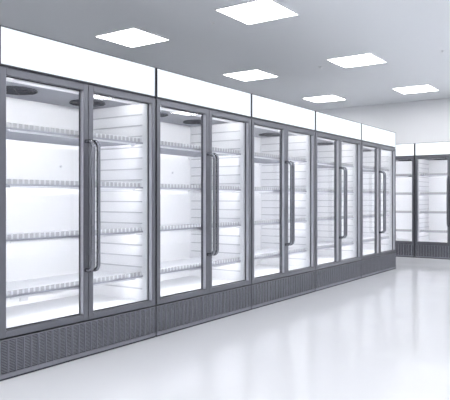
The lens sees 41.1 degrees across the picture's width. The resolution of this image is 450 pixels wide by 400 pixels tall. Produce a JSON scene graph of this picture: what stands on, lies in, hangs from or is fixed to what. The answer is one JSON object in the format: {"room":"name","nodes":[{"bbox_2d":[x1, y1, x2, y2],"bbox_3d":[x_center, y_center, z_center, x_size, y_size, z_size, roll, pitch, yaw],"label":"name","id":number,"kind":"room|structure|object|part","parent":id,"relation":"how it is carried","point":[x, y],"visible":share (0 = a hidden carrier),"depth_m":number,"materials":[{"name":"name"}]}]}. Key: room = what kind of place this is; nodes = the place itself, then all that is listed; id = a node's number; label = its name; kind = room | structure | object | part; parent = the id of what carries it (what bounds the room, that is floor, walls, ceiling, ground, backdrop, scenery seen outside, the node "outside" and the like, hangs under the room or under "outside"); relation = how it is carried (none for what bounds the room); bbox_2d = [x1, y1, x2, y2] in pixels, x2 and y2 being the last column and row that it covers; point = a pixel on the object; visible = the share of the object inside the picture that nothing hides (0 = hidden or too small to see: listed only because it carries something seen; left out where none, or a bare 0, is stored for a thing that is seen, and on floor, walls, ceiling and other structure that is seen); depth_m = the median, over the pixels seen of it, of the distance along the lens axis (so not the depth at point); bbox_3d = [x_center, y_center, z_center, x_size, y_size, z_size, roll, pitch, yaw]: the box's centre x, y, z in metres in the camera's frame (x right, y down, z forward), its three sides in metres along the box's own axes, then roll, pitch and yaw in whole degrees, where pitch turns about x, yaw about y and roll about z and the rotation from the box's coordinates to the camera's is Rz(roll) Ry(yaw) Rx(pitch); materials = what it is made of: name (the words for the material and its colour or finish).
{"room":"supermarket","nodes":[
{"label":"supermarket","id":0,"kind":"room"},
{"bbox_2d":[0,257,449,399],"bbox_3d":[1.317,1.255,4.804,10.500,0.150,17.000,0,0,35],"label":"floor","id":1,"kind":"structure","parent":0,"point":[384,335],"depth_m":4.47,"materials":[{"name":"white tile"}]},
{"bbox_2d":[0,25,155,380],"bbox_3d":[-1.330,0.028,4.710,0.933,2.305,1.513,0,0,35],"label":"refrigerator","id":2,"kind":"object","parent":1,"relation":"on","point":[77,123],"visible":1,"depth_m":4.85,"materials":[{"name":"grey"}]},
{"bbox_3d":[-1.259,0.025,4.200,0.050,1.762,0.754,0,0,35],"label":"door","id":3,"kind":"part","parent":2,"relation":"part of","materials":[{"name":"clear glass"}]},
{"bbox_3d":[-1.101,-0.499,4.552,0.002,0.032,1.361,0,0,35],"label":"ticket rail","id":4,"kind":"part","parent":2,"relation":"part of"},
{"bbox_3d":[-1.101,-0.119,4.552,0.002,0.032,1.361,0,0,35],"label":"ticket rail","id":5,"kind":"part","parent":2,"relation":"part of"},
{"bbox_3d":[-1.101,0.256,4.552,0.002,0.032,1.361,0,0,35],"label":"ticket rail","id":6,"kind":"part","parent":2,"relation":"part of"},
{"bbox_3d":[-1.101,0.636,4.552,0.002,0.032,1.361,0,0,35],"label":"ticket rail","id":7,"kind":"part","parent":2,"relation":"part of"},
{"bbox_2d":[6,127,142,148],"bbox_3d":[-1.384,-0.467,4.747,0.693,0.033,1.401,0,0,35],"label":"shelf","id":8,"kind":"object","parent":2,"relation":"attached to","point":[15,137],"depth_m":4.85,"materials":[{"name":"white metal"}]},
{"bbox_2d":[6,184,142,190],"bbox_3d":[-1.384,-0.086,4.747,0.693,0.033,1.401,0,0,35],"label":"shelf","id":9,"kind":"object","parent":2,"relation":"attached to","point":[9,187],"depth_m":4.88,"materials":[{"name":"white metal"}]},
{"bbox_2d":[6,229,142,241],"bbox_3d":[-1.384,0.288,4.747,0.693,0.033,1.401,0,0,35],"label":"shelf","id":10,"kind":"object","parent":2,"relation":"attached to","point":[135,233],"depth_m":4.78,"materials":[{"name":"white metal"}]},
{"bbox_2d":[6,271,142,297],"bbox_3d":[-1.384,0.668,4.747,0.693,0.033,1.401,0,0,35],"label":"shelf","id":11,"kind":"object","parent":2,"relation":"attached to","point":[18,282],"depth_m":4.82,"materials":[{"name":"white metal"}]},
{"bbox_3d":[-1.379,-0.823,4.744,0.705,0.018,1.421,0,0,35],"label":"fan panel","id":12,"kind":"part","parent":2,"relation":"part of","materials":[{"name":"silver metal"}]},
{"bbox_3d":[-1.254,0.025,4.197,0.031,1.668,0.662,0,0,35],"label":"trim","id":13,"kind":"part","parent":2,"relation":"part of","materials":[{"name":"silver metal"}]},
{"bbox_3d":[-1.001,0.050,4.451,0.097,0.990,0.029,0,0,35],"label":"handle","id":14,"kind":"part","parent":2,"relation":"part of","materials":[{"name":"silver metal"}]},
{"bbox_3d":[-0.971,0.050,4.495,0.097,0.990,0.029,0,0,35],"label":"handle","id":15,"kind":"part","parent":2,"relation":"part of","materials":[{"name":"silver metal"}]},
{"bbox_3d":[-0.828,0.025,4.824,0.050,1.762,0.754,0,0,35],"label":"door","id":16,"kind":"part","parent":2,"relation":"part of","materials":[{"name":"clear glass"}]},
{"bbox_3d":[-0.822,0.025,4.821,0.031,1.668,0.662,0,0,35],"label":"trim","id":17,"kind":"part","parent":2,"relation":"part of","materials":[{"name":"silver metal"}]},
{"bbox_2d":[154,68,250,336],"bbox_3d":[-0.459,0.028,5.970,0.933,2.305,1.513,0,0,35],"label":"refrigerator","id":18,"kind":"object","parent":1,"relation":"on","point":[203,128],"visible":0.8,"depth_m":6.23,"materials":[{"name":"silver metal"}]},
{"bbox_3d":[-0.388,0.025,5.460,0.050,1.762,0.754,0,0,35],"label":"door","id":19,"kind":"part","parent":18,"relation":"part of","materials":[{"name":"clear glass"}]},
{"bbox_3d":[-0.230,-0.499,5.811,0.002,0.032,1.361,0,0,35],"label":"ticket rail","id":20,"kind":"part","parent":18,"relation":"part of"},
{"bbox_3d":[-0.230,-0.119,5.811,0.002,0.032,1.361,0,0,35],"label":"ticket rail","id":21,"kind":"part","parent":18,"relation":"part of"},
{"bbox_3d":[-0.230,0.256,5.811,0.002,0.032,1.361,0,0,35],"label":"ticket rail","id":22,"kind":"part","parent":18,"relation":"part of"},
{"bbox_3d":[-0.230,0.636,5.811,0.002,0.032,1.361,0,0,35],"label":"ticket rail","id":23,"kind":"part","parent":18,"relation":"part of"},
{"bbox_2d":[160,144,240,158],"bbox_3d":[-0.513,-0.467,6.007,0.693,0.033,1.401,0,0,35],"label":"shelf","id":24,"kind":"object","parent":18,"relation":"attached to","point":[167,151],"depth_m":6.20,"materials":[{"name":"white metal"}]},
{"bbox_2d":[160,187,240,192],"bbox_3d":[-0.513,-0.086,6.007,0.693,0.033,1.401,0,0,35],"label":"shelf","id":25,"kind":"object","parent":18,"relation":"attached to","point":[162,189],"depth_m":6.21,"materials":[{"name":"white metal"}]},
{"bbox_2d":[160,224,240,230],"bbox_3d":[-0.513,0.288,6.007,0.693,0.033,1.401,0,0,35],"label":"shelf","id":26,"kind":"object","parent":18,"relation":"attached to","point":[163,227],"depth_m":6.00,"materials":[{"name":"white metal"}]},
{"bbox_2d":[160,257,240,273],"bbox_3d":[-0.513,0.668,6.007,0.693,0.033,1.401,0,0,35],"label":"shelf","id":27,"kind":"object","parent":18,"relation":"attached to","point":[183,263],"depth_m":6.16,"materials":[{"name":"white metal"}]},
{"bbox_3d":[-0.508,-0.823,6.003,0.705,0.018,1.421,0,0,35],"label":"fan panel","id":28,"kind":"part","parent":18,"relation":"part of","materials":[{"name":"silver metal"}]},
{"bbox_3d":[-0.383,0.025,5.456,0.031,1.668,0.662,0,0,35],"label":"trim","id":29,"kind":"part","parent":18,"relation":"part of","materials":[{"name":"silver metal"}]},
{"bbox_3d":[-0.131,0.050,5.710,0.097,0.990,0.029,0,0,35],"label":"handle","id":30,"kind":"part","parent":18,"relation":"part of","materials":[{"name":"silver metal"}]},
{"bbox_3d":[-0.100,0.050,5.754,0.097,0.990,0.029,0,0,35],"label":"handle","id":31,"kind":"part","parent":18,"relation":"part of","materials":[{"name":"silver metal"}]},
{"bbox_3d":[0.043,0.025,6.083,0.050,1.762,0.754,0,0,35],"label":"door","id":32,"kind":"part","parent":18,"relation":"part of","materials":[{"name":"clear glass"}]},
{"bbox_3d":[0.049,0.025,6.080,0.031,1.668,0.662,0,0,35],"label":"trim","id":33,"kind":"part","parent":18,"relation":"part of","materials":[{"name":"silver metal"}]},
{"bbox_2d":[250,94,314,309],"bbox_3d":[0.412,0.028,7.229,0.933,2.305,1.513,0,0,35],"label":"refrigerator","id":34,"kind":"object","parent":1,"relation":"on","point":[282,133],"visible":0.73,"depth_m":7.51,"materials":[{"name":"silver metal"}]},
{"bbox_3d":[0.483,0.025,6.719,0.050,1.762,0.754,0,0,35],"label":"door","id":35,"kind":"part","parent":34,"relation":"part of","materials":[{"name":"clear glass"}]},
{"bbox_3d":[0.363,-0.823,7.262,0.705,0.018,1.421,0,0,35],"label":"fan panel","id":36,"kind":"part","parent":34,"relation":"part of","materials":[{"name":"silver metal"}]},
{"bbox_3d":[0.641,-0.499,7.071,0.002,0.032,1.361,0,0,35],"label":"ticket rail","id":37,"kind":"part","parent":34,"relation":"part of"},
{"bbox_3d":[0.641,-0.119,7.071,0.002,0.032,1.361,0,0,35],"label":"ticket rail","id":38,"kind":"part","parent":34,"relation":"part of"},
{"bbox_3d":[0.641,0.256,7.071,0.002,0.032,1.361,0,0,35],"label":"ticket rail","id":39,"kind":"part","parent":34,"relation":"part of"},
{"bbox_3d":[0.641,0.636,7.071,0.002,0.032,1.361,0,0,35],"label":"ticket rail","id":40,"kind":"part","parent":34,"relation":"part of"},
{"bbox_2d":[254,155,306,164],"bbox_3d":[0.358,-0.467,7.266,0.693,0.033,1.401,0,0,35],"label":"shelf","id":41,"kind":"object","parent":34,"relation":"attached to","point":[258,160],"depth_m":7.44,"materials":[{"name":"white metal"}]},
{"bbox_2d":[254,190,306,193],"bbox_3d":[0.358,-0.086,7.266,0.693,0.033,1.401,0,0,35],"label":"shelf","id":42,"kind":"object","parent":34,"relation":"attached to","point":[255,191],"depth_m":7.50,"materials":[{"name":"white metal"}]},
{"bbox_2d":[254,220,306,224],"bbox_3d":[0.358,0.288,7.266,0.693,0.033,1.401,0,0,35],"label":"shelf","id":43,"kind":"object","parent":34,"relation":"attached to","point":[256,222],"depth_m":7.05,"materials":[{"name":"white metal"}]},
{"bbox_2d":[254,248,306,258],"bbox_3d":[0.358,0.668,7.266,0.693,0.033,1.401,0,0,35],"label":"shelf","id":44,"kind":"object","parent":34,"relation":"attached to","point":[259,253],"depth_m":7.40,"materials":[{"name":"white metal"}]},
{"bbox_3d":[0.488,0.025,6.715,0.031,1.668,0.662,0,0,35],"label":"trim","id":45,"kind":"part","parent":34,"relation":"part of","materials":[{"name":"silver metal"}]},
{"bbox_3d":[0.740,0.050,6.969,0.097,0.990,0.029,0,0,35],"label":"handle","id":46,"kind":"part","parent":34,"relation":"part of","materials":[{"name":"silver metal"}]},
{"bbox_3d":[0.771,0.050,7.013,0.097,0.990,0.029,0,0,35],"label":"handle","id":47,"kind":"part","parent":34,"relation":"part of","materials":[{"name":"silver metal"}]},
{"bbox_3d":[0.914,0.025,7.343,0.050,1.762,0.754,0,0,35],"label":"door","id":48,"kind":"part","parent":34,"relation":"part of","materials":[{"name":"clear glass"}]},
{"bbox_3d":[0.919,0.025,7.339,0.031,1.668,0.662,0,0,35],"label":"trim","id":49,"kind":"part","parent":34,"relation":"part of","materials":[{"name":"silver metal"}]},
{"bbox_2d":[313,111,360,290],"bbox_3d":[1.283,0.028,8.488,0.933,2.305,1.513,0,0,35],"label":"refrigerator","id":50,"kind":"object","parent":1,"relation":"on","point":[337,139],"visible":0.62,"depth_m":8.72,"materials":[{"name":"silver metal"}]},
{"bbox_3d":[1.353,0.025,7.978,0.050,1.762,0.754,0,0,35],"label":"door","id":51,"kind":"part","parent":50,"relation":"part of","materials":[{"name":"clear glass"}]},
{"bbox_3d":[1.234,-0.823,8.522,0.705,0.018,1.421,0,0,35],"label":"fan panel","id":52,"kind":"part","parent":50,"relation":"part of","materials":[{"name":"silver metal"}]},
{"bbox_3d":[1.512,-0.499,8.330,0.002,0.032,1.361,0,0,35],"label":"ticket rail","id":53,"kind":"part","parent":50,"relation":"part of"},
{"bbox_3d":[1.512,0.256,8.330,0.002,0.032,1.361,0,0,35],"label":"ticket rail","id":54,"kind":"part","parent":50,"relation":"part of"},
{"bbox_3d":[1.512,0.636,8.330,0.002,0.032,1.361,0,0,35],"label":"ticket rail","id":55,"kind":"part","parent":50,"relation":"part of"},
{"bbox_2d":[317,162,353,169],"bbox_3d":[1.229,-0.467,8.525,0.693,0.033,1.401,0,0,35],"label":"shelf","id":56,"kind":"object","parent":50,"relation":"attached to","point":[320,166],"depth_m":8.68,"materials":[{"name":"white metal"}]},
{"bbox_2d":[317,191,353,193],"bbox_3d":[1.229,-0.086,8.525,0.693,0.033,1.401,0,0,35],"label":"shelf","id":57,"kind":"object","parent":50,"relation":"attached to","point":[318,192],"depth_m":8.32,"materials":[{"name":"white metal"}]},
{"bbox_2d":[317,217,353,220],"bbox_3d":[1.229,0.288,8.525,0.693,0.033,1.401,0,0,35],"label":"shelf","id":58,"kind":"object","parent":50,"relation":"attached to","point":[318,218],"depth_m":8.30,"materials":[{"name":"white metal"}]},
{"bbox_2d":[317,242,353,249],"bbox_3d":[1.229,0.668,8.525,0.693,0.033,1.401,0,0,35],"label":"shelf","id":59,"kind":"object","parent":50,"relation":"attached to","point":[320,245],"depth_m":8.64,"materials":[{"name":"white metal"}]},
{"bbox_3d":[1.359,0.025,7.974,0.031,1.668,0.662,0,0,35],"label":"trim","id":60,"kind":"part","parent":50,"relation":"part of","materials":[{"name":"silver metal"}]},
{"bbox_3d":[1.611,0.050,8.228,0.097,0.990,0.029,0,0,35],"label":"handle","id":61,"kind":"part","parent":50,"relation":"part of","materials":[{"name":"silver metal"}]},
{"bbox_3d":[1.641,0.050,8.272,0.097,0.990,0.029,0,0,35],"label":"handle","id":62,"kind":"part","parent":50,"relation":"part of","materials":[{"name":"silver metal"}]},
{"bbox_3d":[1.785,0.025,8.602,0.050,1.762,0.754,0,0,35],"label":"door","id":63,"kind":"part","parent":50,"relation":"part of","materials":[{"name":"clear glass"}]},
{"bbox_3d":[1.790,0.025,8.598,0.031,1.668,0.662,0,0,35],"label":"trim","id":64,"kind":"part","parent":50,"relation":"part of","materials":[{"name":"silver metal"}]},
{"bbox_2d":[359,123,395,277],"bbox_3d":[2.154,0.028,9.747,0.933,2.305,1.513,0,0,35],"label":"refrigerator","id":65,"kind":"object","parent":1,"relation":"on","point":[378,145],"visible":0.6,"depth_m":9.94,"materials":[{"name":"silver metal"}]},
{"bbox_3d":[2.224,0.025,9.237,0.050,1.762,0.754,0,0,35],"label":"door","id":66,"kind":"part","parent":65,"relation":"part of","materials":[{"name":"clear glass"}]},
{"bbox_3d":[2.105,-0.823,9.781,0.705,0.018,1.421,0,0,35],"label":"fan panel","id":67,"kind":"part","parent":65,"relation":"part of","materials":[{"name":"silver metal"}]},
{"bbox_2d":[363,237,387,241],"bbox_3d":[2.100,0.668,9.784,0.693,0.033,1.401,0,0,35],"label":"shelf","id":68,"kind":"object","parent":65,"relation":"attached to","point":[365,239],"depth_m":9.95,"materials":[{"name":"white metal"}]},
{"bbox_2d":[363,168,388,172],"bbox_3d":[2.100,-0.467,9.784,0.693,0.033,1.401,0,0,35],"label":"shelf","id":69,"kind":"object","parent":65,"relation":"attached to","point":[365,170],"depth_m":10.05,"materials":[{"name":"white metal"}]},
{"bbox_3d":[2.230,0.025,9.233,0.031,1.668,0.662,0,0,35],"label":"trim","id":70,"kind":"part","parent":65,"relation":"part of","materials":[{"name":"silver metal"}]},
{"bbox_3d":[2.482,0.050,9.488,0.097,0.990,0.029,0,0,35],"label":"handle","id":71,"kind":"part","parent":65,"relation":"part of","materials":[{"name":"silver metal"}]},
{"bbox_3d":[2.512,0.050,9.531,0.097,0.990,0.029,0,0,35],"label":"handle","id":72,"kind":"part","parent":65,"relation":"part of","materials":[{"name":"silver metal"}]},
{"bbox_3d":[2.656,0.025,9.861,0.050,1.762,0.754,0,0,35],"label":"door","id":73,"kind":"part","parent":65,"relation":"part of","materials":[{"name":"clear glass"}]},
{"bbox_3d":[2.661,0.025,9.857,0.031,1.668,0.662,0,0,35],"label":"trim","id":74,"kind":"part","parent":65,"relation":"part of","materials":[{"name":"silver metal"}]},
{"bbox_2d":[396,143,415,256],"bbox_3d":[3.472,0.028,12.790,1.352,2.305,0.933,0,0,35],"label":"refrigerator","id":75,"kind":"object","parent":1,"relation":"on","point":[405,153],"visible":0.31,"depth_m":12.91,"materials":[{"name":"grey metal"}]},
{"bbox_2d":[415,141,449,258],"bbox_3d":[4.598,0.028,12.010,1.352,2.305,0.933,0,0,35],"label":"refrigerator","id":76,"kind":"object","parent":1,"relation":"on","point":[432,159],"visible":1,"depth_m":12.18,"materials":[{"name":"silver metal"}]},
{"bbox_3d":[4.118,0.025,11.911,0.582,1.668,0.031,0,0,35],"label":"trim","id":77,"kind":"part","parent":76,"relation":"part of","materials":[{"name":"silver metal"}]},
{"bbox_2d":[419,174,446,177],"bbox_3d":[4.635,-0.467,12.064,1.240,0.033,0.693,0,0,35],"label":"shelf","id":78,"kind":"object","parent":76,"relation":"attached to","point":[420,175],"depth_m":12.43,"materials":[{"name":"white metal"}]},
{"bbox_2d":[419,230,446,232],"bbox_3d":[4.635,0.668,12.064,1.240,0.033,0.693,0,0,35],"label":"shelf","id":79,"kind":"object","parent":76,"relation":"attached to","point":[420,231],"depth_m":12.08,"materials":[{"name":"white metal"}]},
{"bbox_3d":[4.339,0.050,11.681,0.029,0.990,0.097,0,0,35],"label":"handle","id":80,"kind":"part","parent":76,"relation":"part of","materials":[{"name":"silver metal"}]},
{"bbox_3d":[4.383,0.050,11.651,0.029,0.990,0.097,0,0,35],"label":"handle","id":81,"kind":"part","parent":76,"relation":"part of","materials":[{"name":"silver metal"}]},
{"bbox_2d":[0,0,449,110],"bbox_3d":[1.317,-2.185,4.804,10.500,0.150,17.000,0,0,35],"label":"ceiling","id":82,"kind":"structure","parent":0,"point":[410,35],"depth_m":7.94,"materials":[{"name":"white paint"}]},
{"bbox_2d":[94,27,169,47],"bbox_3d":[-1.206,-2.104,7.838,0.690,0.012,0.690,0,0,35],"label":"recessed light","id":83,"kind":"object","parent":82,"relation":"in","point":[131,37],"visible":1,"depth_m":7.80,"materials":[{"name":"white paint"}]},
{"bbox_2d":[223,69,277,80],"bbox_3d":[0.438,-2.104,10.214,0.690,0.012,0.690,0,0,35],"label":"recessed light","id":84,"kind":"object","parent":82,"relation":"in","point":[255,74],"visible":1,"depth_m":10.20,"materials":[{"name":"white paint"}]},
{"bbox_2d":[215,0,298,24],"bbox_3d":[0.365,-2.104,6.751,0.690,0.012,0.690,0,0,35],"label":"recessed light","id":85,"kind":"object","parent":82,"relation":"in","point":[255,11],"visible":1,"depth_m":6.72,"materials":[{"name":"white paint"}]},
{"bbox_2d":[302,95,345,102],"bbox_3d":[2.088,-2.104,12.599,0.690,0.012,0.690,0,0,35],"label":"recessed light","id":86,"kind":"object","parent":82,"relation":"in","point":[326,98],"visible":1,"depth_m":12.54,"materials":[{"name":"white paint"}]},
{"bbox_2d":[326,53,386,67],"bbox_3d":[2.009,-2.104,9.128,0.690,0.012,0.690,0,0,35],"label":"recessed light","id":87,"kind":"object","parent":82,"relation":"in","point":[366,58],"visible":1,"depth_m":9.10,"materials":[{"name":"white paint"}]},
{"bbox_2d":[392,84,438,93],"bbox_3d":[3.659,-2.104,11.513,0.690,0.012,0.690,0,0,35],"label":"recessed light","id":88,"kind":"object","parent":82,"relation":"in","point":[419,88],"visible":1,"depth_m":11.51,"materials":[{"name":"white paint"}]},
{"bbox_2d":[316,98,449,143],"bbox_3d":[6.095,-0.465,11.713,10.500,3.290,0.200,0,0,35],"label":"wall","id":89,"kind":"structure","parent":0,"point":[425,121],"depth_m":13.03,"materials":[{"name":"white paint"}]}
]}

